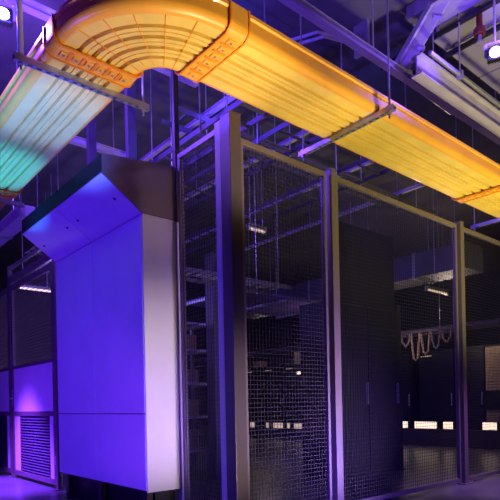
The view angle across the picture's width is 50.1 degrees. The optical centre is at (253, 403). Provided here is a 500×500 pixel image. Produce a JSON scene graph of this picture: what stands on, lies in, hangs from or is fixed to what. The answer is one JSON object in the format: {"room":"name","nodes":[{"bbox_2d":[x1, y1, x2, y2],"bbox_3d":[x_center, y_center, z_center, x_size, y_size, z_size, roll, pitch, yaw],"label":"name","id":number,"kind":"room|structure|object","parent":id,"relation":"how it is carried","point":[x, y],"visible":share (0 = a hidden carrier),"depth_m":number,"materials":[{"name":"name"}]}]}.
{"room":"server room","nodes":[
{"label":"server room","id":0,"kind":"room"},
{"bbox_2d":[0,275,292,428],"bbox_3d":[-6.252,-1.372,17.203,21.000,5.000,0.200,-1,0,-41],"label":"wall","id":1,"kind":"structure","parent":0,"point":[3,279],"depth_m":20.55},
{"bbox_2d":[0,0,499,299],"bbox_3d":[0.605,-4.113,9.166,21.400,0.200,21.400,-1,0,-41],"label":"ceiling","id":2,"kind":"structure","parent":0,"point":[72,159],"depth_m":8.20,"materials":[{"name":"metal"}]},
{"bbox_2d":[0,0,15,28],"bbox_3d":[-2.050,-3.529,4.371,0.190,0.860,0.103,-1,0,-25],"label":"lamp","id":3,"kind":"object","parent":2,"relation":"hanging from","point":[7,16],"visible":1,"depth_m":4.36,"materials":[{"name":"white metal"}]},
{"bbox_2d":[0,50,24,210],"bbox_3d":[-2.931,-3.045,5.711,0.900,1.792,0.042,-1,0,-41],"label":"hanger","id":4,"kind":"object","parent":2,"relation":"hanging from","point":[19,204],"visible":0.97,"depth_m":5.94,"materials":[{"name":"metal"}]},
{"bbox_2d":[0,189,11,209],"bbox_3d":[-3.933,-2.295,6.940,0.624,0.150,3.610,-1,0,-41],"label":"cable tray section","id":5,"kind":"object","parent":4,"relation":"on","point":[2,205],"visible":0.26,"depth_m":5.99,"materials":[{"name":"yellow plastic"}]},
{"bbox_2d":[0,188,22,198],"bbox_3d":[-2.756,-2.309,5.572,0.642,0.190,0.160,-1,0,-41],"label":"coupler","id":6,"kind":"object","parent":5,"relation":"attached to","point":[9,194],"visible":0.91,"depth_m":5.69,"materials":[{"name":"orange plastic"}]},
{"bbox_2d":[0,198,34,246],"bbox_3d":[-3.873,-3.009,7.604,0.200,1.816,3.900,-1,0,-41],"label":"wireway","id":7,"kind":"object","parent":2,"relation":"hanging from","point":[11,224],"visible":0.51,"depth_m":6.40,"materials":[{"name":"metal"}]},
{"bbox_2d":[18,192,50,291],"bbox_3d":[-4.005,-2.994,9.799,0.620,1.848,0.080,-1,0,-41],"label":"lamp","id":8,"kind":"object","parent":2,"relation":"hanging from","point":[32,287],"visible":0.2,"depth_m":9.73,"materials":[{"name":"metal"}]},
{"bbox_2d":[12,0,149,115],"bbox_3d":[-1.192,-3.080,3.777,0.985,1.792,0.042,-1,0,-41],"label":"hanger","id":9,"kind":"object","parent":2,"relation":"hanging from","point":[19,57],"visible":1,"depth_m":3.66,"materials":[{"name":"metal"}]},
{"bbox_2d":[0,22,133,191],"bbox_3d":[-1.885,-2.337,4.558,0.624,0.150,2.663,-1,0,-41],"label":"cable tray section","id":10,"kind":"object","parent":9,"relation":"on","point":[41,113],"visible":0.82,"depth_m":4.21,"materials":[{"name":"yellow plastic"}]},
{"bbox_2d":[43,13,143,87],"bbox_3d":[-1.061,-2.344,3.600,0.642,0.190,0.160,-1,0,-41],"label":"coupler","id":11,"kind":"object","parent":10,"relation":"attached to","point":[55,49],"visible":0.98,"depth_m":3.53,"materials":[{"name":"orange plastic"}]},
{"bbox_2d":[53,0,228,74],"bbox_3d":[-0.694,-2.360,3.302,0.792,0.153,0.792,-1,0,-41],"label":"tray elbow","id":12,"kind":"object","parent":10,"relation":"attached to","point":[138,36],"visible":1,"depth_m":3.28,"materials":[{"name":"yellow plastic"}]},
{"bbox_2d":[69,100,125,156],"bbox_3d":[-2.883,-3.572,6.026,3.200,0.740,0.080,-1,0,-41],"label":"beam","id":13,"kind":"structure","parent":2,"relation":"hanging from","point":[78,141],"depth_m":6.85,"materials":[{"name":"metal"}]},
{"bbox_2d":[0,0,197,87],"bbox_3d":[-1.829,-3.703,4.798,3.200,0.520,0.080,-1,0,-41],"label":"beam","id":14,"kind":"structure","parent":2,"relation":"hanging from","point":[31,7],"depth_m":4.74,"materials":[{"name":"metal"}]},
{"bbox_2d":[24,82,270,254],"bbox_3d":[-1.781,-3.219,6.670,0.338,1.490,5.650,-1,0,-41],"label":"ladder rack","id":15,"kind":"object","parent":2,"relation":"hanging from","point":[236,104],"visible":0.22,"depth_m":4.95,"materials":[{"name":"metal"}]},
{"bbox_2d":[50,0,265,194],"bbox_3d":[-1.668,-3.504,7.069,0.050,0.925,6.200,-1,0,-41],"label":"beam","id":16,"kind":"structure","parent":2,"relation":"hanging from","point":[219,105],"depth_m":5.89,"materials":[{"name":"metal"}]},
{"bbox_2d":[150,69,290,294],"bbox_3d":[-0.442,-2.747,6.659,2.100,2.490,0.438,-1,0,-41],"label":"ladder rack","id":17,"kind":"object","parent":2,"relation":"hanging from","point":[187,269],"visible":0.33,"depth_m":6.76,"materials":[{"name":"metal"}]},
{"bbox_2d":[185,267,284,289],"bbox_3d":[-0.418,-1.582,6.659,2.101,0.024,0.304,-1,0,-41],"label":"cable bundle","id":18,"kind":"object","parent":17,"relation":"on","point":[187,273],"visible":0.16,"depth_m":6.76,"materials":[{"name":"black plastic"}]},
{"bbox_2d":[183,178,319,318],"bbox_3d":[0.067,-2.832,9.209,2.240,2.340,1.400,-1,0,-41],"label":"ladder rack","id":19,"kind":"object","parent":2,"relation":"hanging from","point":[259,306],"visible":0.3,"depth_m":9.11,"materials":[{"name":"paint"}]},
{"bbox_2d":[183,108,321,208],"bbox_3d":[-1.149,-3.332,7.314,0.488,1.290,5.500,-1,0,-41],"label":"ladder rack","id":20,"kind":"object","parent":2,"relation":"hanging from","point":[285,124],"visible":0.19,"depth_m":5.82,"materials":[{"name":"metal"}]},
{"bbox_2d":[246,126,266,234],"bbox_3d":[0.033,-3.227,7.630,0.340,1.548,0.080,-1,0,-41],"label":"lamp","id":21,"kind":"object","parent":2,"relation":"hanging from","point":[252,227],"visible":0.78,"depth_m":7.61,"materials":[{"name":"metal"}]},
{"bbox_2d":[184,43,341,200],"bbox_3d":[-0.834,-3.521,7.787,0.050,0.925,6.200,-1,0,-41],"label":"cable tray","id":22,"kind":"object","parent":2,"relation":"hanging from","point":[284,143],"depth_m":6.42,"materials":[{"name":"metal"}]},
{"bbox_2d":[184,144,392,253],"bbox_3d":[-0.202,-3.352,8.129,0.488,1.290,5.500,-1,0,-41],"label":"ladder rack","id":23,"kind":"object","parent":2,"relation":"hanging from","point":[363,160],"visible":0.31,"depth_m":6.97,"materials":[{"name":"metal"}]},
{"bbox_2d":[185,84,405,242],"bbox_3d":[0.075,-3.540,8.569,0.050,0.925,6.200,-1,0,-41],"label":"beam","id":24,"kind":"structure","parent":2,"relation":"hanging from","point":[369,162],"depth_m":7.92,"materials":[{"name":"metal"}]},
{"bbox_2d":[162,84,435,219],"bbox_3d":[0.943,-3.450,6.873,4.700,1.140,0.338,-1,0,-41],"label":"ladder rack","id":25,"kind":"object","parent":2,"relation":"hanging from","point":[186,112],"visible":0.43,"depth_m":6.49,"materials":[{"name":"metal"}]},
{"bbox_2d":[215,117,456,251],"bbox_3d":[0.985,-3.558,9.351,0.050,0.925,6.200,-1,0,-41],"label":"beam","id":26,"kind":"structure","parent":2,"relation":"hanging from","point":[419,185],"depth_m":8.80,"materials":[{"name":"metal"}]},
{"bbox_2d":[188,198,499,362],"bbox_3d":[1.289,-2.687,13.159,0.538,2.680,9.800,-1,0,-41],"label":"ladder rack","id":27,"kind":"object","parent":2,"relation":"hanging from","point":[486,322],"visible":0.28,"depth_m":10.51,"materials":[{"name":"metal"}]},
{"bbox_2d":[188,319,499,360],"bbox_3d":[1.315,-1.427,13.159,0.444,0.024,9.800,-1,0,-41],"label":"cable bundle","id":28,"kind":"object","parent":27,"relation":"on","point":[491,319],"visible":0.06,"depth_m":10.69,"materials":[{"name":"plastic"}]},
{"bbox_2d":[401,334,409,347],"bbox_3d":[3.096,-1.284,10.863,0.044,0.285,0.244,-1,0,-41],"label":"cable loop","id":29,"kind":"object","parent":27,"relation":"hanging from","point":[408,342],"visible":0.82,"depth_m":10.85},
{"bbox_2d":[410,333,419,360],"bbox_3d":[3.245,-1.137,10.692,0.044,0.585,0.244,-1,0,-41],"label":"cable loop","id":30,"kind":"object","parent":27,"relation":"hanging from","point":[412,347],"visible":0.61,"depth_m":10.71,"materials":[{"name":"grey rubber"}]},
{"bbox_2d":[420,331,430,354],"bbox_3d":[3.391,-1.190,10.522,0.044,0.485,0.244,-1,0,-41],"label":"cable loop","id":31,"kind":"object","parent":27,"relation":"hanging from","point":[429,335],"visible":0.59,"depth_m":10.54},
{"bbox_2d":[430,330,440,348],"bbox_3d":[3.537,-1.243,10.351,0.044,0.385,0.244,-1,0,-41],"label":"cable loop","id":32,"kind":"object","parent":27,"relation":"hanging from","point":[432,340],"visible":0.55,"depth_m":10.35,"materials":[{"name":"grey rubber"}]},
{"bbox_2d":[441,329,451,342],"bbox_3d":[3.683,-1.296,10.180,0.044,0.285,0.244,-1,0,-41],"label":"cable loop","id":33,"kind":"object","parent":27,"relation":"hanging from","point":[442,334],"visible":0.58,"depth_m":10.15,"materials":[{"name":"grey rubber"}]},
{"bbox_2d":[298,0,395,161],"bbox_3d":[0.745,-3.120,4.534,0.042,1.792,1.020,-1,0,-41],"label":"hanger","id":34,"kind":"object","parent":2,"relation":"hanging from","point":[389,108],"visible":1,"depth_m":4.42,"materials":[{"name":"metal"}]},
{"bbox_2d":[188,14,499,198],"bbox_3d":[1.100,-2.398,4.734,3.793,0.150,0.624,-1,0,-41],"label":"cable tray section","id":35,"kind":"object","parent":34,"relation":"on","point":[273,73],"visible":0.77,"depth_m":4.25,"materials":[{"name":"yellow plastic"}]},
{"bbox_2d":[174,0,250,82],"bbox_3d":[-0.285,-2.360,3.542,0.160,0.190,0.642,-1,0,-41],"label":"coupler","id":36,"kind":"object","parent":35,"relation":"attached to","point":[236,35],"visible":0.99,"depth_m":3.42,"materials":[{"name":"orange plastic"}]},
{"bbox_2d":[246,188,482,318],"bbox_3d":[1.623,-3.047,10.616,0.676,1.966,5.700,-1,0,-41],"label":"duct","id":37,"kind":"object","parent":2,"relation":"hanging from","point":[413,256],"visible":0.37,"depth_m":8.94,"materials":[{"name":"metal"}]},
{"bbox_2d":[291,18,450,114],"bbox_3d":[1.373,-3.864,6.073,2.821,0.330,0.942,-1,0,-17],"label":"pipe bend","id":38,"kind":"object","parent":2,"relation":"hanging from","point":[362,30],"visible":0.3,"depth_m":5.59,"materials":[{"name":"metal"}]},
{"bbox_2d":[278,0,499,144],"bbox_3d":[2.136,-3.701,6.017,8.800,0.688,0.075,-1,0,-41],"label":"beam","id":39,"kind":"structure","parent":2,"relation":"hanging from","point":[303,8],"depth_m":5.15,"materials":[{"name":"metal"}]},
{"bbox_2d":[394,0,448,73],"bbox_3d":[1.689,-3.745,5.327,0.224,0.691,0.667,-1,0,-41],"label":"brace","id":40,"kind":"object","parent":2,"relation":"attached to","point":[415,43],"visible":0.83,"depth_m":5.35,"materials":[{"name":"metal"}]},
{"bbox_2d":[425,186,447,294],"bbox_3d":[3.333,-3.050,9.779,0.700,2.038,0.080,-1,0,-41],"label":"lamp","id":41,"kind":"object","parent":2,"relation":"hanging from","point":[428,286],"visible":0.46,"depth_m":9.63,"materials":[{"name":"metal"}]},
{"bbox_2d":[406,0,499,93],"bbox_3d":[3.453,-4.002,5.843,3.420,0.140,1.850,-1,0,-41],"label":"ceiling panel","id":42,"kind":"object","parent":2,"relation":"attached to","point":[472,57],"depth_m":5.63,"materials":[{"name":"paint"}]},
{"bbox_2d":[380,0,499,70],"bbox_3d":[2.238,-3.852,5.158,0.060,0.130,2.400,-1,0,-41],"label":"ceiling pipe","id":43,"kind":"object","parent":42,"relation":"attached to","point":[489,4],"visible":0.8,"depth_m":5.33,"materials":[{"name":"black metal"}]},
{"bbox_2d":[400,23,499,82],"bbox_3d":[2.526,-3.858,5.406,0.060,0.130,2.400,-1,0,-41],"label":"ceiling pipe","id":44,"kind":"object","parent":42,"relation":"attached to","point":[490,31],"visible":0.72,"depth_m":5.70,"materials":[{"name":"black metal"}]},
{"bbox_2d":[428,13,499,107],"bbox_3d":[3.708,-3.607,6.761,5.450,0.660,0.060,-1,0,-41],"label":"conduit","id":45,"kind":"object","parent":42,"relation":"hanging from","point":[459,74],"visible":1,"depth_m":5.34,"materials":[{"name":"metal"}]},
{"bbox_2d":[474,5,485,45],"bbox_3d":[2.235,-3.794,5.286,0.105,0.465,0.110,-1,0,-41],"label":"sprinkler","id":46,"kind":"object","parent":42,"relation":"hanging from","point":[479,31],"visible":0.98,"depth_m":5.26,"materials":[{"name":"red metal"}]},
{"bbox_2d":[411,31,499,137],"bbox_3d":[3.607,-3.675,6.992,5.300,0.800,0.120,-1,0,-41],"label":"beam","id":47,"kind":"structure","parent":2,"relation":"hanging from","point":[429,74],"depth_m":5.72,"materials":[{"name":"metal"}]},
{"bbox_2d":[470,128,499,230],"bbox_3d":[3.212,-3.171,6.696,0.042,1.792,1.040,-1,0,-41],"label":"hanger","id":48,"kind":"object","parent":2,"relation":"hanging from","point":[474,226],"visible":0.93,"depth_m":6.98,"materials":[{"name":"metal"}]},
{"bbox_2d":[465,187,499,217],"bbox_3d":[3.959,-2.457,7.194,3.740,0.150,0.624,-1,0,-41],"label":"cable tray section","id":49,"kind":"object","parent":48,"relation":"on","point":[490,204],"visible":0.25,"depth_m":6.32,"materials":[{"name":"yellow plastic"}]},
{"bbox_2d":[451,185,499,202],"bbox_3d":[2.542,-2.418,5.974,0.140,0.190,0.642,-1,0,-41],"label":"coupler","id":50,"kind":"object","parent":49,"relation":"attached to","point":[496,189],"visible":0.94,"depth_m":5.99,"materials":[{"name":"orange plastic"}]},
{"bbox_2d":[484,0,499,64],"bbox_3d":[2.245,-3.617,4.977,0.190,0.860,0.103,-1,0,25],"label":"lamp","id":51,"kind":"object","parent":2,"relation":"hanging from","point":[492,54],"visible":1,"depth_m":4.96,"materials":[{"name":"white metal"}]},
{"bbox_2d":[0,434,499,499],"bbox_3d":[0.712,1.086,9.166,21.400,0.200,21.400,-1,0,-41],"label":"floor","id":52,"kind":"structure","parent":0,"point":[15,488],"depth_m":6.88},
{"bbox_2d":[7,266,20,477],"bbox_3d":[-3.546,-0.471,7.867,0.160,3.088,0.130,-1,0,-41],"label":"post","id":53,"kind":"object","parent":52,"relation":"on","point":[9,272],"visible":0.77,"depth_m":7.83,"materials":[{"name":"grey metal"}]},
{"bbox_2d":[0,287,10,472],"bbox_3d":[-4.169,-0.340,8.586,0.052,2.750,1.854,-1,0,-41],"label":"door","id":54,"kind":"structure","parent":53,"relation":"attached to","point":[5,436],"depth_m":8.12,"materials":[{"name":"grey metal"}]},
{"bbox_2d":[51,260,65,490],"bbox_3d":[-2.392,-0.495,6.526,0.160,3.088,0.130,-1,0,-41],"label":"post","id":55,"kind":"object","parent":52,"relation":"on","point":[59,475],"visible":0.68,"depth_m":6.49,"materials":[{"name":"grey metal"}]},
{"bbox_2d":[9,247,51,283],"bbox_3d":[-2.998,-1.894,7.197,0.050,0.250,1.690,-1,0,-41],"label":"door frame","id":56,"kind":"structure","parent":55,"relation":"attached to","point":[35,264],"depth_m":7.20,"materials":[{"name":"grey metal"}]},
{"bbox_2d":[8,261,55,484],"bbox_3d":[-2.985,-0.364,7.165,0.109,2.750,1.684,-1,0,-41],"label":"door","id":57,"kind":"structure","parent":55,"relation":"attached to","point":[32,398],"depth_m":7.14,"materials":[{"name":"grey metal"}]},
{"bbox_2d":[86,117,96,164],"bbox_3d":[-1.835,-1.463,6.177,0.160,5.000,0.120,-1,0,-41],"label":"pole","id":58,"kind":"object","parent":52,"relation":"on","point":[91,141],"visible":0.02,"depth_m":6.15,"materials":[{"name":"metal"}]},
{"bbox_2d":[22,153,180,499],"bbox_3d":[-1.557,-0.520,5.228,0.686,3.104,1.960,-1,0,-41],"label":"tall cabinet","id":59,"kind":"object","parent":52,"relation":"on","point":[109,232],"visible":1,"depth_m":4.78,"materials":[{"name":"white metal"}]},
{"bbox_2d":[22,153,175,262],"bbox_3d":[-1.584,-1.832,5.228,0.686,0.480,1.960,-1,0,-41],"label":"hood","id":60,"kind":"object","parent":59,"relation":"attached to","point":[111,192],"depth_m":4.67,"materials":[{"name":"white metal"}]},
{"bbox_2d":[124,81,136,158],"bbox_3d":[-1.222,-1.475,5.465,0.160,5.000,0.120,-1,0,-41],"label":"pole","id":61,"kind":"object","parent":52,"relation":"on","point":[130,112],"visible":0.02,"depth_m":5.44,"materials":[{"name":"metal"}]},
{"bbox_2d":[171,69,183,499],"bbox_3d":[-0.657,-1.092,4.750,0.110,4.210,0.110,-1,0,-41],"label":"pole","id":62,"kind":"object","parent":52,"relation":"on","point":[174,78],"visible":0.41,"depth_m":4.73,"materials":[{"name":"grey metal"}]},
{"bbox_2d":[186,322,207,467],"bbox_3d":[-1.172,-0.126,8.030,1.000,2.300,0.500,-1,0,-41],"label":"storage shelf","id":63,"kind":"object","parent":52,"relation":"on","point":[188,327],"visible":0.1,"depth_m":8.19,"materials":[{"name":"grey metal"}]},
{"bbox_2d":[186,335,195,348],"bbox_3d":[-1.077,-0.924,8.100,0.300,0.221,0.344,-1,0,-41],"label":"carton","id":64,"kind":"object","parent":63,"relation":"on","point":[193,343],"visible":0.06,"depth_m":8.02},
{"bbox_2d":[187,369,197,382],"bbox_3d":[-1.074,-0.414,8.093,0.360,0.201,0.344,-1,0,-41],"label":"carton","id":65,"kind":"object","parent":63,"relation":"on","point":[189,377],"visible":0.25,"depth_m":8.00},
{"bbox_2d":[188,429,199,449],"bbox_3d":[-1.047,0.536,8.100,0.340,0.301,0.344,-1,0,-41],"label":"carton","id":66,"kind":"object","parent":63,"relation":"on","point":[189,430],"visible":0.26,"depth_m":8.02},
{"bbox_2d":[189,399,198,415],"bbox_3d":[-1.041,0.061,8.113,0.300,0.251,0.344,-1,0,-41],"label":"carton","id":67,"kind":"object","parent":63,"relation":"on","point":[192,408],"visible":0.26,"depth_m":8.02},
{"bbox_2d":[177,130,221,499],"bbox_3d":[-0.423,-0.592,4.474,0.040,3.200,0.600,-1,0,-41],"label":"mesh panel","id":68,"kind":"object","parent":52,"relation":"on","point":[206,139],"visible":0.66,"depth_m":4.56,"materials":[{"name":"grey metal"}]},
{"bbox_2d":[205,252,221,478],"bbox_3d":[-0.434,-0.516,7.332,0.340,3.050,0.230,-1,0,-41],"label":"tall cabinet","id":69,"kind":"object","parent":52,"relation":"on","point":[212,255],"visible":0.18,"depth_m":7.19,"materials":[{"name":"metal"}]},
{"bbox_2d":[214,110,247,499],"bbox_3d":[-0.159,-0.611,4.141,0.212,3.228,0.220,-1,0,-41],"label":"post","id":70,"kind":"object","parent":52,"relation":"on","point":[228,173],"visible":1,"depth_m":4.09,"materials":[{"name":"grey metal"}]},
{"bbox_2d":[248,367,264,427],"bbox_3d":[0.370,-0.073,17.111,0.920,2.130,0.840,-1,0,-41],"label":"rack","id":71,"kind":"object","parent":52,"relation":"on","point":[260,411],"visible":0.32,"depth_m":16.75,"materials":[{"name":"black metal"}]},
{"bbox_2d":[254,361,266,367],"bbox_3d":[0.226,-1.235,16.862,0.328,0.200,0.300,-1,0,-41],"label":"equipment box","id":72,"kind":"object","parent":71,"relation":"on","point":[258,363],"visible":0.52,"depth_m":16.73,"materials":[{"name":"metal"}]},
{"bbox_2d":[264,365,285,427],"bbox_3d":[0.957,-0.085,16.429,0.920,2.130,0.840,-1,0,-41],"label":"rack","id":73,"kind":"object","parent":52,"relation":"on","point":[275,397],"visible":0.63,"depth_m":16.11,"materials":[{"name":"black metal"}]},
{"bbox_2d":[241,138,331,499],"bbox_3d":[0.293,-0.541,4.489,0.995,3.070,0.040,-1,0,-41],"label":"mesh panel","id":74,"kind":"object","parent":52,"relation":"on","point":[246,144],"visible":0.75,"depth_m":4.51,"materials":[{"name":"grey metal"}]},
{"bbox_2d":[285,364,300,428],"bbox_3d":[1.544,-0.097,15.746,0.920,2.130,0.840,-1,0,-41],"label":"rack","id":75,"kind":"object","parent":52,"relation":"on","point":[295,382],"visible":0.31,"depth_m":15.53,"materials":[{"name":"black metal"}]},
{"bbox_2d":[295,352,299,363],"bbox_3d":[1.411,-1.329,15.482,0.328,0.340,0.360,-1,0,-41],"label":"equipment box","id":76,"kind":"object","parent":75,"relation":"on","point":[295,352],"visible":0.27,"depth_m":15.37,"materials":[{"name":"metal"}]},
{"bbox_2d":[324,168,342,499],"bbox_3d":[0.730,-0.569,4.865,0.175,3.108,0.150,-1,0,-41],"label":"post","id":77,"kind":"object","parent":52,"relation":"on","point":[331,183],"visible":0.8,"depth_m":4.83,"materials":[{"name":"grey metal"}]},
{"bbox_2d":[300,300,369,478],"bbox_3d":[1.123,-0.188,7.301,0.690,2.330,0.640,-1,0,-41],"label":"rack","id":78,"kind":"object","parent":52,"relation":"on","point":[307,398],"visible":0.52,"depth_m":7.13,"materials":[{"name":"black metal"}]},
{"bbox_2d":[338,220,394,308],"bbox_3d":[1.498,-1.886,7.369,1.400,1.050,0.070,-1,0,-41],"label":"panel","id":79,"kind":"object","parent":78,"relation":"on","point":[357,274],"visible":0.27,"depth_m":7.37,"materials":[{"name":"black metal"}]},
{"bbox_2d":[195,426,499,449],"bbox_3d":[1.863,0.777,14.185,0.200,0.370,11.900,-1,0,-41],"label":"trim","id":80,"kind":"structure","parent":52,"relation":"on","point":[283,432],"depth_m":11.80,"materials":[{"name":"paint"}]},
{"bbox_2d":[250,422,256,427],"bbox_3d":[0.014,0.634,16.324,0.092,0.172,0.234,-1,0,-41],"label":"box","id":81,"kind":"object","parent":80,"relation":"on","point":[250,422],"visible":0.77,"depth_m":16.27,"materials":[{"name":"metal"}]},
{"bbox_2d":[266,422,270,427],"bbox_3d":[0.458,0.625,15.809,0.092,0.172,0.132,-1,0,-41],"label":"box","id":82,"kind":"object","parent":80,"relation":"on","point":[268,424],"visible":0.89,"depth_m":15.77,"materials":[{"name":"metal"}]},
{"bbox_2d":[273,422,284,427],"bbox_3d":[0.750,0.619,15.468,0.092,0.172,0.420,-1,0,-41],"label":"box","id":83,"kind":"object","parent":80,"relation":"on","point":[283,423],"visible":0.69,"depth_m":15.40,"materials":[{"name":"metal"}]},
{"bbox_2d":[294,423,301,428],"bbox_3d":[1.327,0.607,14.798,0.092,0.172,0.461,-1,0,-41],"label":"box","id":84,"kind":"object","parent":80,"relation":"on","point":[296,426],"visible":0.45,"depth_m":14.85,"materials":[{"name":"metal"}]},
{"bbox_2d":[415,421,438,428],"bbox_3d":[3.844,0.465,11.869,0.092,0.172,0.568,-1,0,-41],"label":"light","id":85,"kind":"object","parent":80,"relation":"on","point":[422,423],"visible":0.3,"depth_m":11.82,"materials":[{"name":"metal"}]},
{"bbox_2d":[443,421,453,429],"bbox_3d":[4.197,0.458,11.459,0.092,0.172,0.231,-1,0,-41],"label":"box","id":86,"kind":"object","parent":80,"relation":"on","point":[444,423],"visible":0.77,"depth_m":11.42,"materials":[{"name":"metal"}]},
{"bbox_2d":[483,422,497,430],"bbox_3d":[4.782,0.446,10.778,0.092,0.172,0.305,-1,0,-41],"label":"box","id":87,"kind":"object","parent":80,"relation":"on","point":[488,423],"visible":0.55,"depth_m":10.72,"materials":[{"name":"metal"}]},
{"bbox_2d":[365,305,399,473],"bbox_3d":[1.661,-0.199,7.764,0.690,2.330,0.640,-1,0,-41],"label":"rack","id":88,"kind":"object","parent":52,"relation":"on","point":[394,393],"visible":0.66,"depth_m":7.52,"materials":[{"name":"black metal"}]},
{"bbox_2d":[336,176,461,499],"bbox_3d":[1.591,-0.568,5.606,2.170,3.070,0.040,-1,0,-41],"label":"mesh panel","id":89,"kind":"object","parent":52,"relation":"on","point":[340,181],"visible":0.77,"depth_m":5.56,"materials":[{"name":"grey metal"}]},
{"bbox_2d":[395,305,404,469],"bbox_3d":[2.132,-0.244,7.852,0.120,2.400,0.120,-1,0,-41],"label":"trim post","id":90,"kind":"object","parent":52,"relation":"on","point":[398,332],"visible":0.37,"depth_m":7.82,"materials":[{"name":"brown metal"}]},
{"bbox_2d":[402,353,419,427],"bbox_3d":[3.761,-0.142,13.169,0.920,2.130,0.840,-1,0,-41],"label":"rack","id":91,"kind":"object","parent":52,"relation":"on","point":[406,391],"visible":0.21,"depth_m":12.68,"materials":[{"name":"black metal"}]},
{"bbox_2d":[419,349,455,428],"bbox_3d":[4.458,-0.156,12.357,0.920,2.130,0.840,-1,0,-41],"label":"rack","id":92,"kind":"object","parent":52,"relation":"on","point":[428,366],"visible":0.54,"depth_m":12.04,"materials":[{"name":"black metal"}]},
{"bbox_2d":[454,221,472,484],"bbox_3d":[2.474,-0.605,6.365,0.175,3.108,0.150,-1,0,-41],"label":"post","id":93,"kind":"object","parent":52,"relation":"on","point":[460,229],"visible":0.7,"depth_m":6.33,"materials":[{"name":"grey metal"}]},
{"bbox_2d":[454,346,485,429],"bbox_3d":[4.967,-0.167,11.766,0.920,2.130,0.660,-1,0,-41],"label":"rack","id":94,"kind":"object","parent":52,"relation":"on","point":[477,347],"visible":0.37,"depth_m":11.37,"materials":[{"name":"black metal"}]},
{"bbox_2d":[464,227,499,481],"bbox_3d":[3.393,-0.605,7.156,2.305,3.070,0.040,-1,0,-41],"label":"mesh panel","id":95,"kind":"object","parent":52,"relation":"on","point":[466,230],"visible":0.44,"depth_m":6.71,"materials":[{"name":"grey metal"}]},
{"bbox_2d":[485,344,499,429],"bbox_3d":[5.263,-0.173,11.269,0.720,2.130,0.430,-1,0,-41],"label":"storage cabinet","id":96,"kind":"object","parent":52,"relation":"on","point":[493,346],"visible":0.56,"depth_m":11.09,"materials":[{"name":"black metal"}]},
{"bbox_2d":[292,272,499,363],"bbox_3d":[8.693,-1.679,16.079,0.200,5.000,21.000,-1,0,-41],"label":"wall","id":97,"kind":"structure","parent":0,"point":[296,328],"depth_m":18.39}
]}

